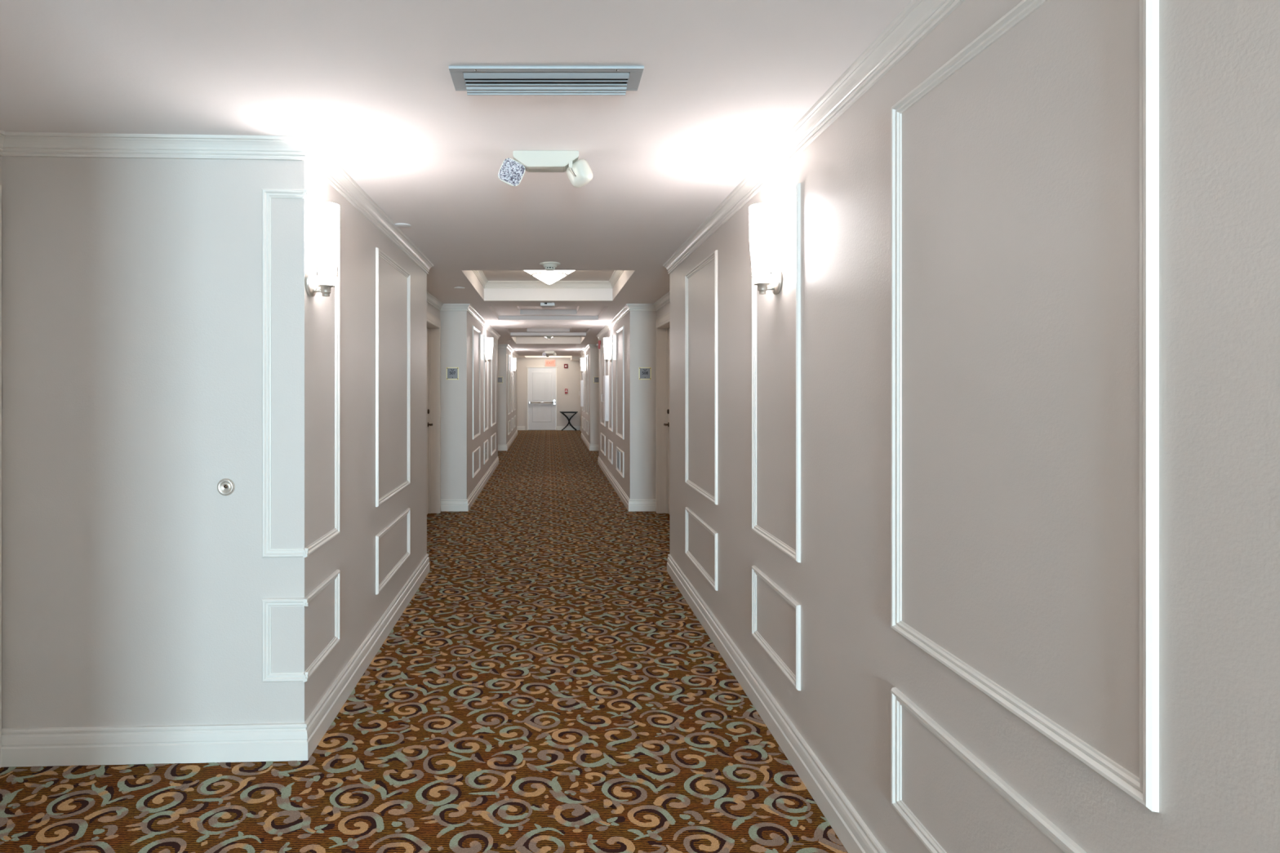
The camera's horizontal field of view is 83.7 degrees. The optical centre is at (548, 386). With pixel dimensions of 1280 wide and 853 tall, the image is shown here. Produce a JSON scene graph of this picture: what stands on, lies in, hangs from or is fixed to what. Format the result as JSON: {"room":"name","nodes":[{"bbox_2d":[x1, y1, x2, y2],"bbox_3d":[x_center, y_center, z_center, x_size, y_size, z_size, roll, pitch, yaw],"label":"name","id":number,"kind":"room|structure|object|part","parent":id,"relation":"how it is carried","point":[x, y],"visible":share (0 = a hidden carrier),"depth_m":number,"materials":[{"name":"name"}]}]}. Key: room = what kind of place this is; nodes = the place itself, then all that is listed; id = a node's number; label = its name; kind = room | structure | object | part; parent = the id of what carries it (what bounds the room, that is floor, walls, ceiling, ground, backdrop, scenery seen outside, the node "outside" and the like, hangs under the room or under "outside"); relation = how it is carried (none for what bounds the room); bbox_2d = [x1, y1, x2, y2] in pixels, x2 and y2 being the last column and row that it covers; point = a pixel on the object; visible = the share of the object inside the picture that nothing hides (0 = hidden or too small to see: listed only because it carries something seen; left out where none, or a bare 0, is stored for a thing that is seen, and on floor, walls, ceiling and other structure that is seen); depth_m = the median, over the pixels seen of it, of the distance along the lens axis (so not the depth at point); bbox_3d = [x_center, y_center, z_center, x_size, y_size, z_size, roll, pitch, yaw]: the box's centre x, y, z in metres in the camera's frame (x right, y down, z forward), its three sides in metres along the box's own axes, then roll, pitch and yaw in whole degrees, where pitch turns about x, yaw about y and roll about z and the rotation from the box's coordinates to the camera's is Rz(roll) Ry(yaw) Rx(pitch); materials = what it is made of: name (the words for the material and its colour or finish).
{"room":"hotel corridor","nodes":[
{"label":"hotel corridor","id":0,"kind":"room"},
{"bbox_2d":[0,155,1,185],"bbox_3d":[-2.125,0.247,1.251,0.001,2.446,3.002,0,0,0],"label":"wall","id":1,"kind":"structure","parent":0,"point":[0,156],"depth_m":2.75,"materials":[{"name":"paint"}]},
{"bbox_2d":[0,184,1,768],"bbox_3d":[-2.114,0.345,2.178,0.022,2.249,1.113,0,0,0],"label":"trim","id":2,"kind":"structure","parent":1,"relation":"attached to","point":[0,184],"depth_m":2.73,"materials":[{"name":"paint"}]},
{"bbox_2d":[1,156,516,728],"bbox_3d":[-1.545,0.247,13.351,1.160,2.446,21.198,0,0,0],"label":"wall","id":3,"kind":"structure","parent":0,"point":[133,588],"depth_m":2.78,"materials":[{"name":"paint"}]},
{"bbox_2d":[217,478,234,495],"bbox_3d":[-1.269,0.395,2.781,0.068,0.068,0.011,0,0,-2],"label":"lock","id":4,"kind":"object","parent":3,"relation":"attached to","point":[225,486],"visible":1,"depth_m":2.78,"materials":[{"name":"silver metal"}]},
{"bbox_2d":[0,129,518,359],"bbox_3d":[-1.522,-0.936,11.850,1.207,0.080,24.200,0,0,0],"label":"trim","id":5,"kind":"structure","parent":3,"relation":"attached to","point":[56,144],"depth_m":2.77,"materials":[{"name":"paint"}]},
{"bbox_2d":[1,430,517,767],"bbox_3d":[-1.535,1.400,13.341,1.180,0.140,21.218,0,0,0],"label":"baseboard","id":6,"kind":"structure","parent":3,"relation":"attached to","point":[264,742],"depth_m":2.77,"materials":[{"name":"paint"}]},
{"bbox_2d":[262,188,340,557],"bbox_3d":[-1.038,-0.053,3.006,0.179,1.453,0.456,0,0,0],"label":"trim","id":7,"kind":"structure","parent":3,"relation":"attached to","point":[267,193],"depth_m":2.79,"materials":[{"name":"paint"}]},
{"bbox_2d":[262,569,340,682],"bbox_3d":[-1.038,0.999,3.006,0.179,0.328,0.456,0,0,0],"label":"trim","id":8,"kind":"structure","parent":3,"relation":"attached to","point":[267,676],"depth_m":2.79,"materials":[{"name":"paint"}]},
{"bbox_2d":[305,201,339,296],"bbox_3d":[-0.905,-0.550,2.860,0.120,0.371,0.115,0,0,0],"label":"wall sconce","id":9,"kind":"object","parent":3,"relation":"attached to","point":[325,215],"visible":1,"depth_m":2.82,"materials":[{"name":"white glass"}]},
{"bbox_3d":[-0.926,-0.391,2.860,0.054,0.018,0.016,0,0,0],"label":"arm","id":10,"kind":"part","parent":9,"relation":"part of","materials":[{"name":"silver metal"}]},
{"bbox_2d":[375,247,410,506],"bbox_3d":[-0.957,-0.053,4.416,0.016,1.453,0.920,0,0,0],"label":"trim","id":11,"kind":"structure","parent":3,"relation":"attached to","point":[379,252],"depth_m":4.18,"materials":[{"name":"paint"}]},
{"bbox_2d":[375,507,410,595],"bbox_3d":[-0.957,0.999,4.416,0.016,0.328,0.920,0,0,0],"label":"trim","id":12,"kind":"structure","parent":3,"relation":"attached to","point":[379,588],"depth_m":4.30,"materials":[{"name":"paint"}]},
{"bbox_2d":[426,311,440,514],"bbox_3d":[-1.339,0.340,7.760,0.162,2.260,1.140,0,0,0],"label":"door","id":13,"kind":"structure","parent":3,"relation":"attached to","point":[433,323],"depth_m":8.22,"materials":[{"name":"paint"}]},
{"bbox_2d":[446,367,458,379],"bbox_3d":[-1.131,-0.157,8.352,0.148,0.148,0.015,0,0,0],"label":"room sign","id":14,"kind":"object","parent":3,"relation":"attached to","point":[452,373],"visible":1,"depth_m":8.35,"materials":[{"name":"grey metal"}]},
{"bbox_2d":[472,325,480,439],"bbox_3d":[-0.957,-0.053,9.470,0.016,1.453,0.900,0,0,0],"label":"trim","id":15,"kind":"structure","parent":3,"relation":"attached to","point":[473,326],"depth_m":9.26,"materials":[{"name":"paint"}]},
{"bbox_2d":[472,446,480,478],"bbox_3d":[-0.957,0.999,9.470,0.016,0.328,0.900,0,0,0],"label":"trim","id":16,"kind":"structure","parent":3,"relation":"attached to","point":[479,447],"depth_m":9.41,"materials":[{"name":"paint"}]},
{"bbox_2d":[484,334,488,431],"bbox_3d":[-0.957,-0.053,10.910,0.016,1.453,0.620,0,0,0],"label":"trim","id":17,"kind":"structure","parent":3,"relation":"attached to","point":[485,336],"depth_m":10.60,"materials":[{"name":"paint"}]},
{"bbox_2d":[484,439,488,464],"bbox_3d":[-0.957,0.999,10.910,0.016,0.328,0.620,0,0,0],"label":"trim","id":18,"kind":"structure","parent":3,"relation":"attached to","point":[486,441],"depth_m":10.85,"materials":[{"name":"paint"}]},
{"bbox_2d":[484,337,493,361],"bbox_3d":[-0.905,-0.563,10.800,0.120,0.371,0.115,0,0,0],"label":"wall sconce","id":19,"kind":"object","parent":3,"relation":"attached to","point":[489,341],"visible":0.96,"depth_m":10.76,"materials":[{"name":"white glass"}]},
{"bbox_2d":[491,342,496,426],"bbox_3d":[-0.957,-0.053,12.425,0.016,1.453,0.950,0,0,0],"label":"trim","id":20,"kind":"structure","parent":3,"relation":"attached to","point":[494,344],"depth_m":12.73,"materials":[{"name":"paint"}]},
{"bbox_2d":[491,432,496,455],"bbox_3d":[-0.957,0.999,12.425,0.016,0.328,0.950,0,0,0],"label":"trim","id":21,"kind":"structure","parent":3,"relation":"attached to","point":[495,433],"depth_m":12.44,"materials":[{"name":"paint"}]},
{"bbox_2d":[497,377,502,382],"bbox_3d":[-1.115,-0.157,16.262,0.148,0.148,0.015,0,0,0],"label":"room sign","id":22,"kind":"object","parent":3,"relation":"attached to","point":[500,379],"visible":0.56,"depth_m":16.26,"materials":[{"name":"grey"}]},
{"bbox_2d":[507,354,511,414],"bbox_3d":[-0.957,-0.053,17.415,0.016,1.453,0.870,0,0,0],"label":"trim","id":23,"kind":"structure","parent":3,"relation":"attached to","point":[508,354],"depth_m":17.21,"materials":[{"name":"paint"}]},
{"bbox_2d":[507,420,511,435],"bbox_3d":[-0.957,0.999,17.415,0.016,0.328,0.870,0,0,0],"label":"trim","id":24,"kind":"structure","parent":3,"relation":"attached to","point":[509,420],"depth_m":17.22,"materials":[{"name":"paint"}]},
{"bbox_2d":[511,357,513,412],"bbox_3d":[-0.957,-0.053,18.850,0.016,1.453,0.600,0,0,0],"label":"trim","id":25,"kind":"structure","parent":3,"relation":"attached to","point":[512,357],"depth_m":19.14,"materials":[{"name":"paint"}]},
{"bbox_2d":[511,358,515,372],"bbox_3d":[-0.905,-0.563,18.600,0.120,0.371,0.115,0,0,0],"label":"wall sconce","id":26,"kind":"object","parent":3,"relation":"attached to","point":[513,360],"visible":1,"depth_m":18.56,"materials":[{"name":"white glass"}]},
{"bbox_2d":[514,370,515,410],"bbox_3d":[-0.957,-0.053,20.350,0.016,1.453,0.900,0,0,0],"label":"trim","id":27,"kind":"structure","parent":3,"relation":"attached to","point":[515,371],"depth_m":20.77,"materials":[{"name":"paint"}]},
{"bbox_2d":[0,430,848,852],"bbox_3d":[-0.950,1.469,9.000,5.100,0.001,30.200,0,0,0],"label":"floor","id":28,"kind":"structure","parent":0,"point":[548,685],"depth_m":2.91,"materials":[{"name":"carpet"}]},
{"bbox_2d":[559,411,577,431],"bbox_3d":[0.685,1.150,23.740,0.610,0.632,0.300,0,0,0],"label":"luggage rack","id":29,"kind":"object","parent":28,"relation":"on","point":[562,412],"visible":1,"depth_m":23.61,"materials":[{"name":"black metal"}]},
{"bbox_2d":[0,0,911,358],"bbox_3d":[-1.000,-1.085,9.050,5.000,0.219,30.300,0,0,0],"label":"ceiling","id":30,"kind":"structure","parent":0,"point":[722,82],"depth_m":2.39,"materials":[{"name":"paint"}]},
{"bbox_2d":[395,223,411,227],"bbox_3d":[-0.878,-0.972,4.260,0.102,0.008,0.102,0,0,0],"label":"sprinkler cover","id":31,"kind":"object","parent":30,"relation":"attached to","point":[401,225],"visible":1,"depth_m":4.25,"materials":[{"name":"white plastic"}]},
{"bbox_2d":[497,150,593,187],"bbox_3d":[-0.011,-0.906,2.953,0.397,0.140,0.102,0,0,0],"label":"emergency light","id":32,"kind":"object","parent":30,"relation":"attached to","point":[511,172],"visible":1,"depth_m":2.92,"materials":[{"name":"white plastic"}]},
{"bbox_2d":[448,65,644,95],"bbox_3d":[-0.006,-0.960,2.230,0.594,0.031,0.164,0,0,0],"label":"ceiling vent","id":33,"kind":"object","parent":30,"relation":"in","point":[477,80],"visible":1,"depth_m":2.22,"materials":[{"name":"silver metal"}]},
{"bbox_2d":[540,302,555,307],"bbox_3d":[-0.004,-0.958,8.323,0.164,0.036,0.253,0,0,3],"label":"sensor box","id":34,"kind":"object","parent":30,"relation":"attached to","point":[542,304],"visible":1,"depth_m":8.20,"materials":[{"name":"white plastic"}]},
{"bbox_2d":[472,270,624,337],"bbox_3d":[0.000,-1.155,10.890,1.500,0.080,25.720,0,0,0],"label":"trim","id":35,"kind":"structure","parent":30,"relation":"attached to","point":[479,274],"depth_m":8.00,"materials":[{"name":"paint"}]},
{"bbox_2d":[524,270,574,284],"bbox_3d":[0.012,-1.101,6.975,0.532,0.186,0.532,0,0,0],"label":"ceiling light","id":36,"kind":"object","parent":30,"relation":"attached to","point":[547,277],"visible":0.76,"depth_m":6.88,"materials":[{"name":"white glass"}]},
{"bbox_2d":[542,351,556,355],"bbox_3d":[0.029,-0.906,19.383,0.397,0.140,0.102,0,0,0],"label":"emergency light","id":37,"kind":"object","parent":30,"relation":"attached to","point":[544,353],"visible":1,"depth_m":19.35,"materials":[{"name":"white plastic"}]},
{"bbox_2d":[539,262,560,271],"bbox_3d":[0.014,-0.949,5.600,0.166,0.055,0.166,0,0,0],"label":"smoke detector","id":38,"kind":"object","parent":30,"relation":"attached to","point":[549,266],"visible":1,"depth_m":5.56,"materials":[{"name":"white plastic"}]},
{"bbox_2d":[516,358,580,430],"bbox_3d":[0.000,0.247,23.950,2.180,2.446,0.001,0,0,0],"label":"wall","id":39,"kind":"structure","parent":0,"point":[569,378],"depth_m":23.95,"materials":[{"name":"paint"}]},
{"bbox_2d":[528,368,555,430],"bbox_3d":[-0.213,0.422,23.918,0.930,2.095,0.147,0,0,0],"label":"door","id":40,"kind":"structure","parent":39,"relation":"in","point":[541,381],"depth_m":23.95,"materials":[{"name":"paint"}]},
{"bbox_2d":[526,366,557,430],"bbox_3d":[-0.210,0.391,23.925,1.050,2.158,0.050,0,0,0],"label":"trim","id":41,"kind":"structure","parent":39,"relation":"attached to","point":[526,366],"depth_m":23.93,"materials":[{"name":"paint"}]},
{"bbox_2d":[516,426,580,430],"bbox_3d":[0.000,1.400,23.940,2.180,0.140,0.020,0,0,0],"label":"baseboard","id":42,"kind":"structure","parent":39,"relation":"attached to","point":[518,428],"depth_m":23.93,"materials":[{"name":"paint"}]},
{"bbox_2d":[544,359,555,366],"bbox_3d":[0.065,-0.802,23.918,0.360,0.245,0.062,0,0,0],"label":"exit sign","id":43,"kind":"object","parent":39,"relation":"attached to","point":[548,362],"visible":1,"depth_m":23.89,"materials":[{"name":"red plastic"}]},
{"bbox_2d":[580,0,1279,852],"bbox_3d":[1.123,0.247,8.975,0.315,2.446,29.950,0,0,0],"label":"wall","id":44,"kind":"structure","parent":0,"point":[1020,168],"depth_m":1.49,"materials":[{"name":"paint"}]},
{"bbox_2d":[570,356,581,360],"bbox_3d":[0.922,-0.925,23.405,0.335,0.101,1.090,0,0,0],"label":"trim","id":45,"kind":"structure","parent":44,"relation":"attached to","point":[572,358],"depth_m":22.86,"materials":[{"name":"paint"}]},
{"bbox_2d":[579,380,583,406],"bbox_3d":[0.913,0.183,19.585,0.104,0.726,0.330,0,0,0],"label":"upper cabinet","id":46,"kind":"object","parent":44,"relation":"attached to","point":[581,391],"visible":1,"depth_m":19.42,"materials":[{"name":"white plastic"}]},
{"bbox_3d":[0.901,0.183,19.585,0.012,0.714,0.322,0,0,0],"label":"cabinet door","id":47,"kind":"part","parent":46,"relation":"part of","materials":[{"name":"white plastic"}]},
{"bbox_2d":[580,358,585,372],"bbox_3d":[0.905,-0.563,18.500,0.120,0.371,0.115,0,0,0],"label":"wall sconce","id":48,"kind":"object","parent":44,"relation":"attached to","point":[582,360],"visible":1,"depth_m":18.46,"materials":[{"name":"white glass"}]},
{"bbox_2d":[583,356,585,412],"bbox_3d":[0.957,-0.053,18.850,0.016,1.453,0.600,0,0,0],"label":"trim","id":49,"kind":"structure","parent":44,"relation":"attached to","point":[584,357],"depth_m":18.55,"materials":[{"name":"paint"}]},
{"bbox_2d":[586,354,588,414],"bbox_3d":[0.957,-0.053,17.415,0.016,1.453,0.870,0,0,0],"label":"trim","id":50,"kind":"structure","parent":44,"relation":"attached to","point":[588,354],"depth_m":17.13,"materials":[{"name":"paint"}]},
{"bbox_2d":[586,419,588,435],"bbox_3d":[0.957,0.999,17.415,0.016,0.328,0.870,0,0,0],"label":"trim","id":51,"kind":"structure","parent":44,"relation":"attached to","point":[586,420],"depth_m":17.35,"materials":[{"name":"paint"}]},
{"bbox_2d":[593,377,599,382],"bbox_3d":[1.115,-0.157,16.262,0.148,0.148,0.015,0,0,0],"label":"room sign","id":52,"kind":"object","parent":44,"relation":"attached to","point":[596,380],"visible":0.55,"depth_m":16.26,"materials":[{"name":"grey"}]},
{"bbox_2d":[596,340,600,349],"bbox_3d":[0.927,-0.775,13.050,0.075,0.150,0.120,0,0,0],"label":"fire alarm strobe","id":53,"kind":"object","parent":44,"relation":"attached to","point":[599,341],"visible":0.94,"depth_m":12.99,"materials":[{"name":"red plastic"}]},
{"bbox_2d":[600,342,605,426],"bbox_3d":[0.957,-0.053,12.425,0.016,1.453,0.950,0,0,0],"label":"trim","id":54,"kind":"structure","parent":44,"relation":"attached to","point":[602,343],"depth_m":12.87,"materials":[{"name":"paint"}]},
{"bbox_2d":[600,432,605,455],"bbox_3d":[0.957,0.999,12.425,0.016,0.328,0.950,0,0,0],"label":"trim","id":55,"kind":"structure","parent":44,"relation":"attached to","point":[601,433],"depth_m":12.35,"materials":[{"name":"paint"}]},
{"bbox_2d":[601,375,608,421],"bbox_3d":[0.913,0.183,11.365,0.104,0.726,0.330,0,0,0],"label":"upper cabinet","id":56,"kind":"object","parent":44,"relation":"attached to","point":[606,378],"visible":1,"depth_m":11.20,"materials":[{"name":"white plastic"}]},
{"bbox_3d":[0.901,0.183,11.365,0.012,0.714,0.322,0,0,0],"label":"cabinet door","id":57,"kind":"part","parent":56,"relation":"part of","materials":[{"name":"white plastic"}]},
{"bbox_2d":[603,337,611,362],"bbox_3d":[0.905,-0.563,10.800,0.120,0.371,0.115,0,0,0],"label":"wall sconce","id":58,"kind":"object","parent":44,"relation":"attached to","point":[606,340],"visible":0.97,"depth_m":10.76,"materials":[{"name":"white glass"}]},
{"bbox_2d":[608,334,613,431],"bbox_3d":[0.957,-0.053,10.910,0.016,1.453,0.620,0,0,0],"label":"trim","id":59,"kind":"structure","parent":44,"relation":"attached to","point":[611,335],"depth_m":10.61,"materials":[{"name":"paint"}]},
{"bbox_2d":[608,439,613,464],"bbox_3d":[0.957,0.999,10.910,0.016,0.328,0.620,0,0,0],"label":"trim","id":60,"kind":"structure","parent":44,"relation":"attached to","point":[610,441],"depth_m":10.61,"materials":[{"name":"paint"}]},
{"bbox_2d":[617,448,620,471],"bbox_3d":[0.960,0.999,9.660,0.010,0.260,0.380,0,0,0],"label":"air vent","id":61,"kind":"object","parent":44,"relation":"in","point":[618,451],"visible":1,"depth_m":9.61,"materials":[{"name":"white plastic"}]},
{"bbox_2d":[616,325,623,439],"bbox_3d":[0.957,-0.053,9.470,0.016,1.453,0.900,0,0,0],"label":"trim","id":62,"kind":"structure","parent":44,"relation":"attached to","point":[622,327],"depth_m":9.35,"materials":[{"name":"paint"}]},
{"bbox_2d":[616,446,623,477],"bbox_3d":[0.957,0.999,9.470,0.016,0.328,0.900,0,0,0],"label":"trim","id":63,"kind":"structure","parent":44,"relation":"attached to","point":[617,447],"depth_m":9.38,"materials":[{"name":"paint"}]},
{"bbox_2d":[638,367,651,379],"bbox_3d":[1.142,-0.157,8.352,0.148,0.148,0.015,0,0,0],"label":"room sign","id":64,"kind":"object","parent":44,"relation":"attached to","point":[644,373],"visible":1,"depth_m":8.35,"materials":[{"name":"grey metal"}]},
{"bbox_3d":[1.142,-0.158,8.356,0.120,0.121,0.006,0,0,0],"label":"plate","id":65,"kind":"part","parent":64,"relation":"part of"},
{"bbox_2d":[655,311,669,513],"bbox_3d":[1.339,0.340,7.760,0.162,2.260,1.140,0,0,0],"label":"trim","id":66,"kind":"structure","parent":44,"relation":"attached to","point":[662,323],"depth_m":8.22,"materials":[{"name":"paint"}]},
{"bbox_2d":[663,328,669,514],"bbox_3d":[1.385,0.395,7.760,0.121,2.150,0.920,0,0,0],"label":"door","id":67,"kind":"structure","parent":44,"relation":"in","point":[668,410],"depth_m":8.12,"materials":[{"name":"paint"}]},
{"bbox_2d":[684,249,717,504],"bbox_3d":[0.957,-0.053,4.473,0.016,1.453,0.885,0,0,0],"label":"trim","id":68,"kind":"structure","parent":44,"relation":"attached to","point":[714,255],"depth_m":4.25,"materials":[{"name":"paint"}]},
{"bbox_2d":[684,506,717,591],"bbox_3d":[0.957,0.999,4.473,0.016,0.328,0.885,0,0,0],"label":"trim","id":69,"kind":"structure","parent":44,"relation":"attached to","point":[713,583],"depth_m":4.37,"materials":[{"name":"paint"}]},
{"bbox_2d":[579,426,886,852],"bbox_3d":[1.113,1.400,8.975,0.335,0.140,29.950,0,0,0],"label":"baseboard","id":70,"kind":"structure","parent":44,"relation":"attached to","point":[849,827],"depth_m":2.91,"materials":[{"name":"paint"}]},
{"bbox_2d":[749,202,782,294],"bbox_3d":[0.905,-0.574,2.970,0.120,0.371,0.115,0,0,0],"label":"wall sconce","id":71,"kind":"object","parent":44,"relation":"attached to","point":[762,215],"visible":1,"depth_m":2.93,"materials":[{"name":"white glass"}]},
{"bbox_3d":[0.926,-0.415,2.970,0.054,0.018,0.016,0,0,0],"label":"arm","id":72,"kind":"part","parent":71,"relation":"part of","materials":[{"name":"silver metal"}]},
{"bbox_2d":[580,0,964,355],"bbox_3d":[1.099,-0.936,8.975,0.362,0.080,29.950,0,0,0],"label":"trim","id":73,"kind":"structure","parent":44,"relation":"attached to","point":[918,18],"depth_m":2.39,"materials":[{"name":"paint"}]},
{"bbox_2d":[751,182,800,562],"bbox_3d":[0.957,-0.053,3.007,0.016,1.453,0.605,0,0,0],"label":"trim","id":74,"kind":"structure","parent":44,"relation":"attached to","point":[795,190],"depth_m":2.71,"materials":[{"name":"paint"}]},
{"bbox_2d":[751,565,800,690],"bbox_3d":[0.957,0.999,3.007,0.016,0.328,0.605,0,0,0],"label":"trim","id":75,"kind":"structure","parent":44,"relation":"attached to","point":[794,680],"depth_m":2.93,"materials":[{"name":"paint"}]},
{"bbox_2d":[891,687,1086,852],"bbox_3d":[0.957,0.999,1.542,0.016,0.328,0.848,0,0,0],"label":"trim","id":76,"kind":"structure","parent":44,"relation":"attached to","point":[899,700],"depth_m":1.75,"materials":[{"name":"paint"}]},
{"bbox_2d":[891,0,1159,813],"bbox_3d":[0.957,-0.053,1.542,0.016,1.453,0.848,0,0,0],"label":"trim","id":77,"kind":"structure","parent":44,"relation":"attached to","point":[1144,789],"depth_m":1.15,"materials":[{"name":"paint"}]}
]}

